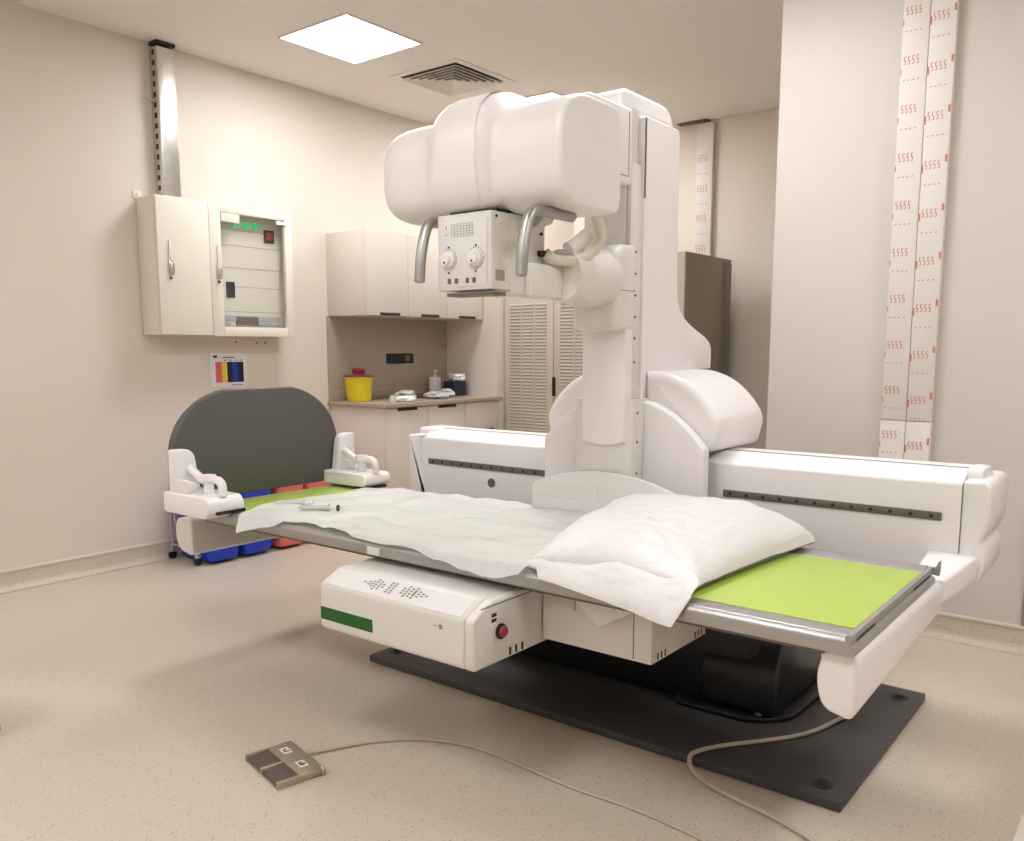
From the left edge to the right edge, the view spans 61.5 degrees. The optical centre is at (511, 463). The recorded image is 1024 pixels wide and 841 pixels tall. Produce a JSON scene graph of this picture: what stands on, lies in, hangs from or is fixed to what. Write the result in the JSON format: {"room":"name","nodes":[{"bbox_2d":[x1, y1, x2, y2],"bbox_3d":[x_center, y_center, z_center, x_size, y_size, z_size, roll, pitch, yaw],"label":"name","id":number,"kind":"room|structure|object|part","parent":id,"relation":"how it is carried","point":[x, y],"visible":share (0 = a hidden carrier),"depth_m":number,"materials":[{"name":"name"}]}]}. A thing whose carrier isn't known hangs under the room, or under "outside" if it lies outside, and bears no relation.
{"room":"radiology room","nodes":[
{"label":"radiology room","id":0,"kind":"room"},
{"bbox_2d":[0,0,441,570],"bbox_3d":[-2.805,-0.871,4.668,0.200,3.130,9.220,6,10,38],"label":"wall","id":1,"kind":"structure","parent":0,"point":[91,406],"depth_m":5.07,"materials":[{"name":"paint"}]},
{"bbox_2d":[0,538,184,593],"bbox_3d":[-3.451,0.759,3.846,0.052,0.116,6.800,6,10,38],"label":"baseboard","id":2,"kind":"structure","parent":1,"relation":"attached to","point":[26,577],"depth_m":5.05,"materials":[{"name":"plastic"}]},
{"bbox_2d":[147,39,180,197],"bbox_3d":[-2.108,-2.058,5.171,0.089,0.906,0.178,6,10,38],"label":"duct","id":3,"kind":"object","parent":1,"relation":"attached to","point":[161,56],"visible":0.91,"depth_m":5.16,"materials":[{"name":"grey metal"}]},
{"bbox_2d":[132,189,212,341],"bbox_3d":[-2.049,-1.194,5.235,0.244,0.900,0.365,6,10,38],"label":"upper cabinet","id":4,"kind":"object","parent":1,"relation":"attached to","point":[173,232],"visible":1,"depth_m":5.15,"materials":[{"name":"beige metal"}]},
{"bbox_3d":[-1.979,-1.189,5.194,0.023,0.810,0.345,6,10,38],"label":"door","id":5,"kind":"part","parent":4,"relation":"part of","materials":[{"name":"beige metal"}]},
{"bbox_2d":[209,353,247,387],"bbox_3d":[-1.884,-0.626,5.722,0.003,0.225,0.280,6,10,38],"label":"chart","id":6,"kind":"object","parent":1,"relation":"attached to","point":[226,369],"visible":1,"depth_m":5.72,"materials":[{"name":"multicoloured paper"}]},
{"bbox_2d":[200,203,294,343],"bbox_3d":[-1.743,-1.238,5.638,0.230,0.892,0.630,6,10,38],"label":"electrical cabinet","id":7,"kind":"object","parent":1,"relation":"attached to","point":[252,292],"visible":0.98,"depth_m":5.65,"materials":[{"name":"beige metal"}]},
{"bbox_2d":[241,222,247,227],"bbox_3d":[-1.737,-1.553,5.591,0.025,0.037,0.038,6,10,38],"label":"lamp","id":8,"kind":"object","parent":7,"relation":"attached to","point":[243,224],"depth_m":5.58,"materials":[{"name":"green plastic"}]},
{"bbox_3d":[-1.751,-1.244,5.644,0.010,0.780,0.600,6,10,38],"label":"panel","id":9,"kind":"part","parent":7,"relation":"part of","materials":[{"name":"beige metal"}]},
{"bbox_3d":[-1.722,-0.947,5.705,0.008,0.065,0.450,6,10,38],"label":"terminal rail","id":10,"kind":"part","parent":7,"relation":"part of","materials":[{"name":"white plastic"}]},
{"bbox_2d":[251,223,257,229],"bbox_3d":[-1.691,-1.561,5.650,0.025,0.037,0.038,6,10,38],"label":"lamp","id":11,"kind":"object","parent":7,"relation":"attached to","point":[254,226],"depth_m":5.64,"materials":[{"name":"green plastic"}]},
{"bbox_2d":[263,230,273,243],"bbox_3d":[-1.627,-1.518,5.752,0.008,0.085,0.080,6,10,38],"label":"switch plate","id":12,"kind":"object","parent":7,"relation":"attached to","point":[268,235],"depth_m":5.74,"materials":[{"name":"red plastic"}]},
{"bbox_2d":[326,229,407,317],"bbox_3d":[-1.063,-1.390,6.337,0.422,0.595,0.418,6,10,38],"label":"upper cabinet","id":13,"kind":"object","parent":1,"relation":"attached to","point":[367,269],"visible":1,"depth_m":6.19,"materials":[{"name":"beige laminate"}]},
{"bbox_3d":[-0.906,-1.373,6.215,0.018,0.595,0.416,6,10,38],"label":"door","id":14,"kind":"part","parent":13,"relation":"part of","materials":[{"name":"beige laminate"}]},
{"bbox_2d":[326,316,446,400],"bbox_3d":[-0.963,-0.846,6.876,0.011,0.624,1.303,6,10,38],"label":"backsplash","id":15,"kind":"structure","parent":1,"relation":"attached to","point":[352,342],"depth_m":6.81,"materials":[{"name":"beige paint"}]},
{"bbox_2d":[386,353,413,363],"bbox_3d":[-0.905,-0.851,6.929,0.012,0.080,0.304,6,10,38],"label":"power socket","id":16,"kind":"object","parent":15,"relation":"attached to","point":[391,358],"visible":1,"depth_m":6.92,"materials":[{"name":"black plastic"}]},
{"bbox_2d":[390,355,394,361],"bbox_3d":[-0.953,-0.842,6.861,0.002,0.053,0.054,6,10,38],"label":"outlet","id":17,"kind":"object","parent":16,"relation":"attached to","point":[392,357],"depth_m":6.86,"materials":[{"name":"black plastic"}]},
{"bbox_2d":[405,355,409,360],"bbox_3d":[-0.849,-0.860,6.994,0.002,0.050,0.050,6,10,38],"label":"switch","id":18,"kind":"object","parent":16,"relation":"attached to","point":[407,357],"depth_m":6.99,"materials":[{"name":"grey plastic"}]},
{"bbox_2d":[378,235,446,318],"bbox_3d":[-0.803,-1.434,6.667,0.422,0.595,0.423,6,10,38],"label":"upper cabinet","id":19,"kind":"object","parent":1,"relation":"attached to","point":[425,300],"visible":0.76,"depth_m":6.54,"materials":[{"name":"beige laminate"}]},
{"bbox_3d":[-0.646,-1.417,6.545,0.018,0.595,0.421,6,10,38],"label":"door","id":20,"kind":"part","parent":19,"relation":"part of","materials":[{"name":"beige laminate"}]},
{"bbox_2d":[416,292,482,320],"bbox_3d":[-0.537,-1.479,7.005,0.422,0.595,0.438,6,10,38],"label":"upper cabinet","id":21,"kind":"object","parent":1,"relation":"attached to","point":[471,308],"visible":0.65,"depth_m":6.92,"materials":[{"name":"beige laminate"}]},
{"bbox_3d":[-0.380,-1.463,6.883,0.018,0.595,0.436,6,10,38],"label":"door","id":22,"kind":"part","parent":21,"relation":"part of","materials":[{"name":"beige laminate"}]},
{"bbox_2d":[8,0,783,126],"bbox_3d":[0.280,-2.153,2.065,8.030,0.100,9.620,6,10,38],"label":"ceiling","id":23,"kind":"structure","parent":0,"point":[694,59],"depth_m":5.09,"materials":[{"name":"white paint"}]},
{"bbox_2d":[278,13,421,63],"bbox_3d":[-0.950,-2.499,5.075,0.594,0.010,0.594,6,10,38],"label":"recessed light","id":24,"kind":"object","parent":23,"relation":"in","point":[347,37],"visible":1,"depth_m":5.05,"materials":[{"name":"white plastic"}]},
{"bbox_2d":[389,58,514,96],"bbox_3d":[-0.400,-2.591,5.807,0.600,0.022,0.600,6,10,38],"label":"ceiling vent","id":25,"kind":"object","parent":23,"relation":"in","point":[453,77],"visible":1,"depth_m":5.77,"materials":[{"name":"grey metal"}]},
{"bbox_2d":[526,91,562,101],"bbox_3d":[0.234,-2.690,6.497,0.594,0.010,0.594,6,10,38],"label":"recessed light","id":26,"kind":"object","parent":23,"relation":"in","point":[548,95],"visible":0.25,"depth_m":6.20,"materials":[{"name":"white plastic"}]},
{"bbox_3d":[0.234,-2.690,6.497,0.594,0.010,0.594,6,10,38],"label":"frame","id":27,"kind":"part","parent":26,"relation":"part of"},
{"bbox_2d":[447,219,573,429],"bbox_3d":[-0.004,-1.264,7.606,0.564,3.130,1.100,6,10,38],"label":"wall pier","id":28,"kind":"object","parent":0,"point":[475,348],"visible":0.07,"depth_m":7.17,"materials":[{"name":"paint"}]},
{"bbox_2d":[0,542,1023,840],"bbox_3d":[0.280,1.049,2.493,8.030,0.100,9.620,6,10,38],"label":"floor","id":29,"kind":"structure","parent":0,"point":[134,700],"depth_m":2.89,"materials":[{"name":"plastic"}]},
{"bbox_2d":[168,485,202,565],"bbox_3d":[-1.723,0.325,5.754,0.309,0.469,1.090,6,10,38],"label":"trolley","id":30,"kind":"object","parent":29,"relation":"on","point":[172,553],"visible":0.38,"depth_m":5.43,"materials":[{"name":"metal"}]},
{"bbox_2d":[178,514,237,561],"bbox_3d":[-1.916,0.346,5.416,0.381,0.482,0.238,6,10,38],"label":"waste bin","id":31,"kind":"object","parent":30,"relation":"in","point":[231,552],"visible":0.22,"depth_m":5.33,"materials":[{"name":"blue plastic"}]},
{"bbox_2d":[238,489,270,554],"bbox_3d":[-1.762,0.320,5.612,0.381,0.482,0.238,6,10,38],"label":"waste bin","id":32,"kind":"object","parent":30,"relation":"in","point":[260,546],"visible":0.16,"depth_m":5.50,"materials":[{"name":"blue plastic"}]},
{"bbox_2d":[271,484,302,546],"bbox_3d":[-1.599,0.292,5.819,0.381,0.482,0.228,6,10,38],"label":"waste bin","id":33,"kind":"object","parent":30,"relation":"in","point":[279,541],"visible":0.14,"depth_m":5.69,"materials":[{"name":"red plastic"}]},
{"bbox_2d":[303,482,331,488],"bbox_3d":[-1.448,0.267,6.010,0.381,0.482,0.238,6,10,38],"label":"waste bin","id":34,"kind":"object","parent":30,"relation":"in","point":[315,484],"visible":0.02,"depth_m":5.83,"materials":[{"name":"red plastic"}]},
{"bbox_2d":[330,405,427,489],"bbox_3d":[-0.992,0.011,6.468,0.603,0.903,0.428,6,10,38],"label":"base cabinet","id":35,"kind":"object","parent":29,"relation":"on","point":[382,434],"visible":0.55,"depth_m":6.21,"materials":[{"name":"beige laminate"}]},
{"bbox_3d":[-0.764,-0.014,6.285,0.018,0.801,0.426,6,10,38],"label":"door","id":36,"kind":"part","parent":35,"relation":"part of","materials":[{"name":"beige laminate"}]},
{"bbox_2d":[328,395,501,408],"bbox_3d":[-0.726,-0.496,6.730,0.619,0.030,1.313,6,10,38],"label":"countertop","id":37,"kind":"structure","parent":35,"relation":"on","point":[383,403],"depth_m":6.39,"materials":[{"name":"beige laminate"}]},
{"bbox_2d":[343,368,373,401],"bbox_3d":[-1.132,-0.586,6.358,0.228,0.245,0.228,6,10,38],"label":"bin","id":38,"kind":"object","parent":37,"relation":"on","point":[358,385],"visible":1,"depth_m":6.29,"materials":[{"name":"yellow plastic"}]},
{"bbox_3d":[-1.132,-0.683,6.345,0.104,0.050,0.104,6,10,38],"label":"lid knob","id":39,"kind":"part","parent":38,"relation":"part of","materials":[{"name":"red plastic"}]},
{"bbox_2d":[329,385,443,400],"bbox_3d":[-0.951,-0.573,6.903,0.018,0.074,1.302,6,10,38],"label":"upstand","id":40,"kind":"object","parent":37,"relation":"on","point":[341,395],"visible":0.51,"depth_m":6.80,"materials":[{"name":"beige laminate"}]},
{"bbox_2d":[389,395,395,402],"bbox_3d":[-0.862,-0.470,6.199,0.056,0.057,0.056,6,10,38],"label":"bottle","id":41,"kind":"object","parent":37,"relation":"on","point":[392,399],"visible":1,"depth_m":6.18,"materials":[{"name":"white plastic"}]},
{"bbox_2d":[394,390,416,397],"bbox_3d":[-0.806,-0.526,6.556,0.184,0.073,0.180,6,10,38],"label":"packet","id":42,"kind":"object","parent":37,"relation":"on","point":[403,392],"visible":0.63,"depth_m":6.51,"materials":[{"name":"white plastic"}]},
{"bbox_2d":[396,396,416,401],"bbox_3d":[-0.789,-0.482,6.347,0.121,0.042,0.191,6,10,38],"label":"packet","id":43,"kind":"object","parent":37,"relation":"on","point":[399,398],"visible":0.96,"depth_m":6.31,"materials":[{"name":"white plastic"}]},
{"bbox_2d":[415,393,425,397],"bbox_3d":[-0.735,-0.544,6.844,0.160,0.033,0.160,6,10,38],"label":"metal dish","id":44,"kind":"object","parent":37,"relation":"on","point":[419,395],"visible":0.43,"depth_m":6.78,"materials":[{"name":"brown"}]},
{"bbox_2d":[429,370,440,391],"bbox_3d":[-0.640,-0.675,7.162,0.064,0.207,0.090,6,10,38],"label":"pump bottle","id":45,"kind":"object","parent":37,"relation":"on","point":[434,382],"visible":0.8,"depth_m":7.13,"materials":[{"name":"white plastic"}]},
{"bbox_2d":[423,391,448,397],"bbox_3d":[-0.588,-0.540,6.701,0.199,0.061,0.189,6,10,38],"label":"plastic bag","id":46,"kind":"object","parent":37,"relation":"on","point":[432,394],"visible":1,"depth_m":6.65,"materials":[{"name":"white plastic"}]},
{"bbox_2d":[438,388,454,396],"bbox_3d":[-0.518,-0.574,6.909,0.149,0.074,0.132,2,8,16],"label":"plastic wrapper","id":47,"kind":"object","parent":37,"relation":"on","point":[449,391],"visible":0.57,"depth_m":6.87,"materials":[{"name":"white plastic"}]},
{"bbox_2d":[444,373,465,395],"bbox_3d":[-0.464,-0.666,7.148,0.136,0.193,0.166,6,10,38],"label":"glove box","id":48,"kind":"object","parent":37,"relation":"on","point":[458,385],"visible":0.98,"depth_m":7.10,"materials":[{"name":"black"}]},
{"bbox_2d":[428,403,464,426],"bbox_3d":[-0.729,-0.033,6.802,0.603,0.903,0.423,6,10,38],"label":"base cabinet","id":49,"kind":"object","parent":29,"relation":"on","point":[444,414],"visible":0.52,"depth_m":6.57,"materials":[{"name":"beige laminate"}]},
{"bbox_2d":[245,738,708,840],"bbox_3d":[0.112,1.003,2.322,2.102,0.036,0.584,6,10,38],"label":"switch","id":50,"kind":"object","parent":29,"relation":"on","point":[283,765],"visible":1,"depth_m":2.71,"materials":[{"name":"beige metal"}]},
{"bbox_2d":[465,400,498,429],"bbox_3d":[-0.465,-0.077,7.129,0.611,0.903,0.418,6,10,38],"label":"base cabinet","id":51,"kind":"object","parent":29,"relation":"on","point":[484,414],"visible":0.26,"depth_m":6.91,"materials":[{"name":"beige laminate"}]},
{"bbox_2d":[504,297,553,432],"bbox_3d":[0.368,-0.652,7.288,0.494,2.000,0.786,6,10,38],"label":"louvered door","id":52,"kind":"structure","parent":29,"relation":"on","point":[528,322],"depth_m":6.96,"materials":[{"name":"beige wood"}]},
{"bbox_2d":[552,301,582,401],"bbox_3d":[0.775,-0.608,6.958,0.544,2.000,0.810,6,10,38],"label":"tall cabinet","id":53,"kind":"object","parent":29,"relation":"on","point":[568,341],"visible":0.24,"depth_m":6.71,"materials":[{"name":"beige wood"}]},
{"bbox_3d":[0.330,-0.613,6.809,0.016,0.150,0.030,6,10,38],"label":"handle","id":54,"kind":"part","parent":53,"relation":"part of","materials":[{"name":"black plastic"}]},
{"bbox_2d":[163,88,1007,811],"bbox_3d":[0.127,-0.252,3.275,2.940,2.269,1.756,6,10,38],"label":"machine","id":55,"kind":"object","parent":29,"relation":"on","point":[896,539],"visible":0.99,"depth_m":2.96,"materials":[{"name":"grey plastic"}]},
{"bbox_3d":[-1.089,0.251,4.077,0.127,0.165,1.025,6,10,38],"label":"arm","id":56,"kind":"part","parent":55,"relation":"part of"},
{"bbox_3d":[-0.363,0.394,2.675,0.603,0.036,0.070,6,10,38],"label":"key panel","id":57,"kind":"part","parent":55,"relation":"part of","materials":[{"name":"white plastic"}]},
{"bbox_2d":[236,488,586,577],"bbox_3d":[-0.177,0.239,3.179,1.843,0.088,0.890,6,10,38],"label":"sheet","id":58,"kind":"object","parent":55,"relation":"on","point":[483,537],"visible":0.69,"depth_m":3.19,"materials":[{"name":"white fabric"}]},
{"bbox_2d":[274,499,312,504],"bbox_3d":[-0.895,0.158,3.517,0.160,0.031,0.032,0,8,3],"label":"syringe","id":59,"kind":"object","parent":58,"relation":"on","point":[302,502],"visible":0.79,"depth_m":3.51,"materials":[{"name":"white plastic"}]},
{"bbox_2d":[298,504,339,511],"bbox_3d":[-0.761,0.172,3.384,0.166,0.031,0.032,1,8,5],"label":"syringe","id":60,"kind":"object","parent":58,"relation":"on","point":[302,507],"visible":1,"depth_m":3.38,"materials":[{"name":"white plastic"}]},
{"bbox_2d":[524,494,816,626],"bbox_3d":[0.425,0.241,2.724,0.785,0.216,0.872,6,10,38],"label":"pillow","id":61,"kind":"object","parent":58,"relation":"on","point":[645,555],"visible":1,"depth_m":2.50,"materials":[{"name":"white fabric"}]},
{"bbox_3d":[-0.223,-0.717,2.913,0.039,0.220,0.294,6,10,38],"label":"handle","id":62,"kind":"part","parent":55,"relation":"part of","materials":[{"name":"silver metal"}]},
{"bbox_3d":[-0.211,-0.659,2.774,0.057,0.057,0.022,6,10,38],"label":"knob","id":63,"kind":"part","parent":55,"relation":"part of","materials":[{"name":"white plastic"}]},
{"bbox_3d":[-0.121,-0.650,2.704,0.057,0.057,0.022,6,10,38],"label":"knob","id":64,"kind":"part","parent":55,"relation":"part of","materials":[{"name":"white plastic"}]},
{"bbox_3d":[-0.115,0.014,3.942,0.730,0.027,0.008,6,10,38],"label":"accessory rail","id":65,"kind":"part","parent":55,"relation":"part of","materials":[{"name":"brown"}]},
{"bbox_3d":[0.108,-0.682,2.657,0.039,0.220,0.294,6,10,38],"label":"handle","id":66,"kind":"part","parent":55,"relation":"part of","materials":[{"name":"silver metal"}]},
{"bbox_3d":[0.255,-0.012,3.544,0.265,0.524,0.052,6,10,38],"label":"carriage panel","id":67,"kind":"part","parent":55,"relation":"part of","materials":[{"name":"white plastic"}]},
{"bbox_2d":[549,376,581,428],"bbox_3d":[0.405,-0.257,3.714,0.316,0.305,0.445,6,10,38],"label":"hood","id":68,"kind":"object","parent":55,"relation":"attached to","point":[566,401],"depth_m":3.57,"materials":[{"name":"white plastic"}]},
{"bbox_3d":[-0.042,0.264,3.097,2.667,0.052,0.800,6,10,38],"label":"tabletop frame","id":69,"kind":"part","parent":55,"relation":"part of","materials":[{"name":"grey metal"}]},
{"bbox_3d":[0.478,0.853,3.456,1.965,0.030,1.010,6,10,38],"label":"plate","id":70,"kind":"part","parent":55,"relation":"part of","materials":[{"name":"grey metal"}]},
{"bbox_3d":[0.570,-0.812,3.581,0.295,1.050,0.615,6,10,38],"label":"column panel","id":71,"kind":"part","parent":55,"relation":"part of","materials":[{"name":"white plastic"}]},
{"bbox_3d":[0.614,0.025,3.266,0.265,0.524,0.052,6,10,38],"label":"carriage panel","id":72,"kind":"part","parent":55,"relation":"part of","materials":[{"name":"white plastic"}]},
{"bbox_3d":[0.597,0.094,3.601,2.371,0.370,0.320,6,10,38],"label":"rail","id":73,"kind":"part","parent":55,"relation":"part of","materials":[{"name":"white plastic"}]},
{"bbox_2d":[647,369,762,451],"bbox_3d":[0.773,-0.219,3.430,0.316,0.305,0.445,6,10,38],"label":"hood","id":74,"kind":"object","parent":55,"relation":"attached to","point":[721,412],"depth_m":3.28,"materials":[{"name":"white plastic"}]},
{"bbox_3d":[1.091,0.139,3.007,0.752,0.027,0.008,6,10,38],"label":"accessory rail","id":75,"kind":"part","parent":55,"relation":"part of","materials":[{"name":"brown"}]},
{"bbox_3d":[1.017,0.473,2.329,0.095,0.159,0.829,6,10,38],"label":"arm","id":76,"kind":"part","parent":55,"relation":"part of"},
{"bbox_3d":[1.017,0.375,2.277,0.021,0.050,0.800,6,10,38],"label":"rail","id":77,"kind":"part","parent":55,"relation":"part of","materials":[{"name":"grey metal"}]},
{"bbox_2d":[677,251,731,375],"bbox_3d":[1.228,-0.563,6.622,0.575,2.000,0.786,6,10,38],"label":"tall cabinet","id":78,"kind":"object","parent":29,"relation":"on","point":[703,281],"visible":0.04,"depth_m":6.37,"materials":[{"name":"brown"}]},
{"bbox_3d":[0.993,-0.547,6.326,0.569,1.948,0.020,6,10,38],"label":"door","id":79,"kind":"part","parent":78,"relation":"part of","materials":[{"name":"silver metal"}]},
{"bbox_3d":[1.649,-0.568,6.700,0.006,1.950,0.135,6,10,38],"label":"post","id":80,"kind":"part","parent":78,"relation":"part of","materials":[{"name":"brown"}]},
{"bbox_2d":[687,716,844,840],"bbox_3d":[0.836,0.894,2.502,0.655,0.203,1.533,2,8,15],"label":"power cable","id":81,"kind":"object","parent":29,"relation":"on","point":[691,754],"visible":0.81,"depth_m":2.72,"materials":[{"name":"beige plastic"}]},
{"bbox_2d":[1013,815,1023,840],"bbox_3d":[1.347,1.074,1.898,0.518,0.008,1.000,6,10,38],"label":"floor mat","id":82,"kind":"object","parent":29,"relation":"on","point":[1019,835],"visible":1,"depth_m":2.35,"materials":[{"name":"beige"}]},
{"bbox_2d":[574,108,778,448],"bbox_3d":[1.497,-1.218,7.261,3.360,3.130,0.200,6,10,38],"label":"wall","id":83,"kind":"structure","parent":0,"point":[746,145],"depth_m":6.81,"materials":[{"name":"paint"}]},
{"bbox_2d":[677,119,715,255],"bbox_3d":[1.480,-2.187,6.971,0.308,1.128,0.069,6,10,38],"label":"duct","id":84,"kind":"object","parent":83,"relation":"attached to","point":[706,133],"visible":0.93,"depth_m":6.91,"materials":[{"name":"paint"}]},
{"bbox_3d":[1.547,-2.169,6.939,0.125,1.100,0.040,6,10,38],"label":"duct panel","id":85,"kind":"part","parent":84,"relation":"part of","materials":[{"name":"white"}]},
{"bbox_2d":[766,0,1023,625],"bbox_3d":[3.774,-0.783,4.007,4.270,3.130,2.570,6,10,38],"label":"wall","id":86,"kind":"structure","parent":0,"point":[841,59],"depth_m":3.93,"materials":[{"name":"beige paint"}]},
{"bbox_2d":[879,0,959,460],"bbox_3d":[1.814,-0.824,3.871,0.216,3.008,0.045,6,10,38],"label":"duct","id":87,"kind":"object","parent":86,"relation":"attached to","point":[930,27],"visible":0.73,"depth_m":3.82,"materials":[{"name":"white"}]},
{"bbox_3d":[1.772,0.230,4.045,0.109,0.872,0.045,6,10,38],"label":"duct panel","id":88,"kind":"part","parent":87,"relation":"part of","materials":[{"name":"white"}]},
{"bbox_3d":[1.772,-1.262,3.846,0.109,2.133,0.045,6,10,38],"label":"duct panel","id":89,"kind":"part","parent":87,"relation":"part of","materials":[{"name":"white"}]},
{"bbox_3d":[1.858,0.239,3.979,0.105,0.872,0.045,6,10,38],"label":"duct panel","id":90,"kind":"part","parent":87,"relation":"part of","materials":[{"name":"white"}]},
{"bbox_3d":[1.858,-1.253,3.779,0.105,2.133,0.045,6,10,38],"label":"duct panel","id":91,"kind":"part","parent":87,"relation":"part of","materials":[{"name":"white"}]},
{"bbox_2d":[920,612,1023,655],"bbox_3d":[2.108,0.759,3.848,2.090,0.116,0.052,6,10,38],"label":"baseboard","id":92,"kind":"structure","parent":86,"relation":"attached to","point":[982,633],"depth_m":3.88,"materials":[{"name":"plastic"}]},
{"bbox_2d":[1021,592,1023,625],"bbox_3d":[2.572,-0.234,3.343,0.905,1.982,0.060,6,10,38],"label":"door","id":93,"kind":"structure","parent":86,"relation":"in","point":[1022,616],"depth_m":3.75,"materials":[{"name":"beige"}]}
]}

